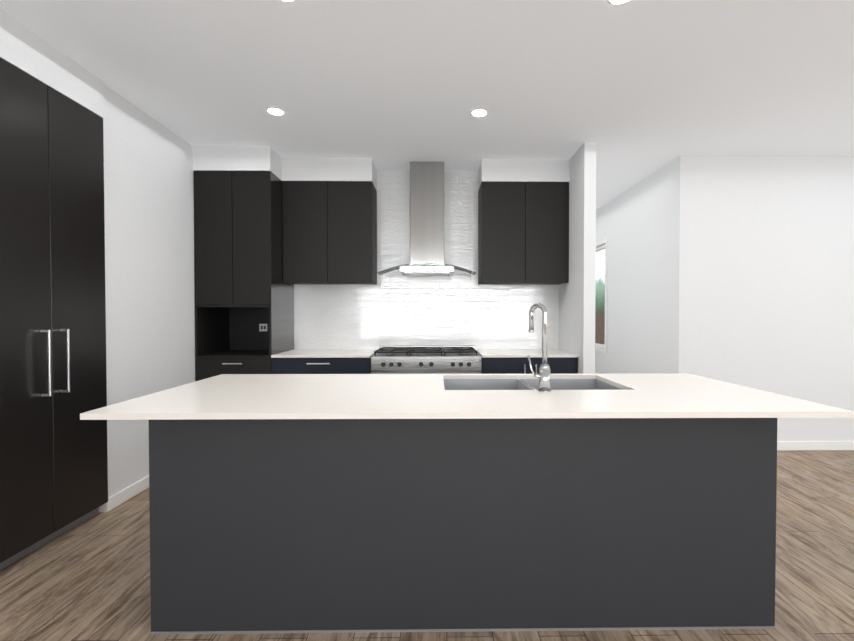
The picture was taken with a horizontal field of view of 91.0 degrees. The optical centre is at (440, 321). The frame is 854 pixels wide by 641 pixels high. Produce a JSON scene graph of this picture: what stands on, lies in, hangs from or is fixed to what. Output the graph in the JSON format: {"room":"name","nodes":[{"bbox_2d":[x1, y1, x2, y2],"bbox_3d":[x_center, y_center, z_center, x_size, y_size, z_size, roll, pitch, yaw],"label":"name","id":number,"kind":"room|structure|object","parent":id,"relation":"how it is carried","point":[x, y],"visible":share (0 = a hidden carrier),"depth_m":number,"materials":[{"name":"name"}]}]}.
{"room":"kitchen","nodes":[
{"label":"kitchen","id":0,"kind":"room"},
{"bbox_2d":[98,85,195,511],"bbox_3d":[-2.438,-0.157,3.476,0.620,2.700,1.695,0,1,-1],"label":"wall","id":1,"kind":"structure","parent":0,"point":[149,246],"depth_m":2.99,"materials":[{"name":"paint"}]},
{"bbox_2d":[106,475,148,511],"bbox_3d":[-2.117,1.156,3.148,0.014,0.085,0.990,0,1,-1],"label":"baseboard","id":2,"kind":"structure","parent":1,"relation":"attached to","point":[125,494],"depth_m":2.82,"materials":[{"name":"white paint"}]},
{"bbox_2d":[193,146,569,190],"bbox_3d":[-0.464,-1.411,3.928,3.340,0.206,0.598,0,1,-1],"label":"soffit","id":3,"kind":"structure","parent":0,"point":[234,158],"depth_m":3.89,"materials":[{"name":"paint"}]},
{"bbox_2d":[0,450,853,640],"bbox_3d":[1.190,1.259,2.469,8.050,0.100,11.400,0,1,-1],"label":"floor","id":4,"kind":"structure","parent":0,"point":[88,579],"depth_m":1.94,"materials":[{"name":"brown wood"}]},
{"bbox_2d":[0,58,107,569],"bbox_3d":[-2.372,-0.022,2.251,0.662,2.470,0.750,0,1,-1],"label":"pantry","id":5,"kind":"object","parent":4,"relation":"on","point":[53,458],"visible":1,"depth_m":2.24,"materials":[{"name":"black wood"}]},
{"bbox_2d":[194,171,293,380],"bbox_3d":[-1.799,-0.059,3.911,0.659,2.490,0.617,0,1,-1],"label":"tall cabinet","id":6,"kind":"object","parent":4,"relation":"on","point":[244,308],"visible":0.65,"depth_m":3.63,"materials":[{"name":"black wood"}]},
{"bbox_2d":[271,349,377,373],"bbox_3d":[-1.040,0.736,3.935,0.855,0.900,0.617,0,1,-1],"label":"base cabinet","id":7,"kind":"object","parent":4,"relation":"on","point":[337,361],"visible":0.21,"depth_m":3.65,"materials":[{"name":"black wood"}]},
{"bbox_2d":[371,345,481,373],"bbox_3d":[-0.126,0.713,3.916,0.962,0.945,0.666,0,1,-1],"label":"stove","id":8,"kind":"object","parent":4,"relation":"on","point":[426,359],"visible":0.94,"depth_m":3.64,"materials":[{"name":"silver metal"}]},
{"bbox_2d":[140,419,776,634],"bbox_3d":[0.094,0.776,2.062,2.465,0.878,0.832,0,1,-1],"label":"kitchen island","id":9,"kind":"object","parent":4,"relation":"on","point":[544,499],"depth_m":1.65,"materials":[{"name":"grey wood"}]},
{"bbox_2d":[164,373,743,390],"bbox_3d":[0.101,0.324,2.218,2.768,0.022,0.538,0,1,-1],"label":"island countertop","id":10,"kind":"structure","parent":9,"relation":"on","point":[219,382],"depth_m":2.16,"materials":[{"name":"white stone"}]},
{"bbox_2d":[444,375,619,390],"bbox_3d":[0.462,0.427,2.194,0.906,0.208,0.494,0,1,-1],"label":"sink","id":11,"kind":"object","parent":10,"relation":"in","point":[451,382],"depth_m":2.43,"materials":[{"name":"silver metal"}]},
{"bbox_2d":[528,303,551,390],"bbox_3d":[0.450,0.116,1.929,0.109,0.404,0.103,0,1,-1],"label":"faucet","id":12,"kind":"object","parent":10,"relation":"on","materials":[{"name":"silver metal"}]},
{"bbox_2d":[80,387,853,418],"bbox_3d":[0.107,0.332,1.724,2.768,0.022,0.450,0,1,-1],"label":"island countertop","id":13,"kind":"structure","parent":9,"relation":"on","point":[561,402],"depth_m":1.63,"materials":[{"name":"white stone"}]},
{"bbox_2d":[476,349,578,373],"bbox_3d":[0.781,0.735,3.957,0.843,0.900,0.617,0,1,-1],"label":"base cabinet","id":14,"kind":"object","parent":4,"relation":"on","point":[505,361],"visible":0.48,"depth_m":3.67,"materials":[{"name":"black wood"}]},
{"bbox_2d":[0,0,853,209],"bbox_3d":[1.190,-1.540,2.424,8.050,0.100,11.400,0,1,-1],"label":"ceiling","id":15,"kind":"structure","parent":0,"point":[637,91],"depth_m":2.53,"materials":[{"name":"paint"}]},
{"bbox_2d":[0,9,103,117],"bbox_3d":[-2.412,-1.374,2.229,0.642,0.226,0.760,0,1,-1],"label":"bulkhead","id":16,"kind":"object","parent":15,"relation":"attached to","point":[28,51],"visible":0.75,"depth_m":2.24,"materials":[{"name":"paint"}]},
{"bbox_2d":[266,107,285,115],"bbox_3d":[-1.172,-1.496,2.987,0.132,0.005,0.132,0,1,-1],"label":"recessed light","id":17,"kind":"object","parent":15,"relation":"in","point":[277,111],"visible":1,"depth_m":2.98,"materials":[{"name":"white paint"}]},
{"bbox_2d":[280,0,296,2],"bbox_3d":[-0.699,-1.478,1.882,0.132,0.005,0.132,0,1,-1],"label":"recessed light","id":18,"kind":"object","parent":15,"relation":"in","point":[289,1],"visible":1,"depth_m":1.94,"materials":[{"name":"white paint"}]},
{"bbox_2d":[470,108,487,116],"bbox_3d":[0.278,-1.496,3.004,0.132,0.005,0.132,0,1,-1],"label":"recessed light","id":19,"kind":"object","parent":15,"relation":"in","point":[477,112],"visible":1,"depth_m":3.00,"materials":[{"name":"white paint"}]},
{"bbox_2d":[606,0,629,5],"bbox_3d":[0.821,-1.478,1.901,0.132,0.005,0.132,0,1,-1],"label":"recessed light","id":20,"kind":"object","parent":15,"relation":"in","point":[616,2],"visible":1,"depth_m":1.94,"materials":[{"name":"white paint"}]},
{"bbox_2d":[559,142,595,373],"bbox_3d":[1.234,-0.194,5.797,0.100,2.700,4.500,0,1,-1],"label":"wall","id":21,"kind":"structure","parent":0,"point":[577,314],"depth_m":3.60,"materials":[{"name":"paint"}]},
{"bbox_2d":[595,155,690,373],"bbox_3d":[2.209,-0.197,5.949,0.100,2.700,4.220,0,1,-1],"label":"wall","id":22,"kind":"structure","parent":0,"point":[643,227],"depth_m":4.37,"materials":[{"name":"paint"}]},
{"bbox_2d":[595,239,606,352],"bbox_3d":[2.194,-0.341,5.876,0.092,1.490,0.860,0,1,-1],"label":"window","id":23,"kind":"structure","parent":22,"relation":"in","point":[602,345],"depth_m":5.57,"materials":[{"name":"white paint"}]},
{"bbox_2d":[689,155,853,440],"bbox_3d":[3.690,-0.164,3.906,2.814,2.700,0.100,0,1,-1],"label":"wall","id":24,"kind":"structure","parent":0,"point":[772,275],"depth_m":3.85,"materials":[{"name":"paint"}]},
{"bbox_2d":[777,441,853,450],"bbox_3d":[3.653,1.144,3.872,2.890,0.085,0.017,0,1,-1],"label":"baseboard","id":25,"kind":"structure","parent":24,"relation":"attached to","point":[809,445],"depth_m":3.85,"materials":[{"name":"white paint"}]},
{"bbox_3d":[-0.468,-0.170,4.297,3.340,2.700,0.100,0,1,-1],"label":"wall","id":26,"kind":"structure","parent":0,"visible":0},
{"bbox_2d":[282,181,376,283],"bbox_3d":[-1.052,-0.838,4.057,0.831,0.938,0.317,0,1,-1],"label":"upper cabinet","id":27,"kind":"object","parent":26,"relation":"attached to","point":[329,232],"visible":1,"depth_m":3.90,"materials":[{"name":"black wood"}]},
{"bbox_2d":[294,170,558,348],"bbox_3d":[-0.136,-0.619,4.238,2.678,1.800,0.010,0,1,-1],"label":"tile backsplash","id":28,"kind":"structure","parent":26,"relation":"attached to","point":[399,308],"depth_m":4.24,"materials":[{"name":"white tile"}]},
{"bbox_2d":[377,162,475,276],"bbox_3d":[-0.126,-0.979,3.994,0.898,1.067,0.463,0,1,-1],"label":"range hood","id":29,"kind":"object","parent":26,"relation":"attached to","point":[426,218],"visible":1,"depth_m":3.97,"materials":[{"name":"metal"}]},
{"bbox_2d":[478,182,568,284],"bbox_3d":[0.792,-0.838,4.079,0.818,0.938,0.317,0,1,-1],"label":"upper cabinet","id":30,"kind":"object","parent":26,"relation":"attached to","point":[523,233],"visible":1,"depth_m":3.92,"materials":[{"name":"black wood"}]},
{"label":"outside","id":31,"kind":"structure","parent":0,"visible":0},
{"bbox_2d":[595,249,604,343],"bbox_3d":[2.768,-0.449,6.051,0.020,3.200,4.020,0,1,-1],"label":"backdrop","id":32,"kind":"structure","parent":31,"point":[599,283],"depth_m":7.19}
]}

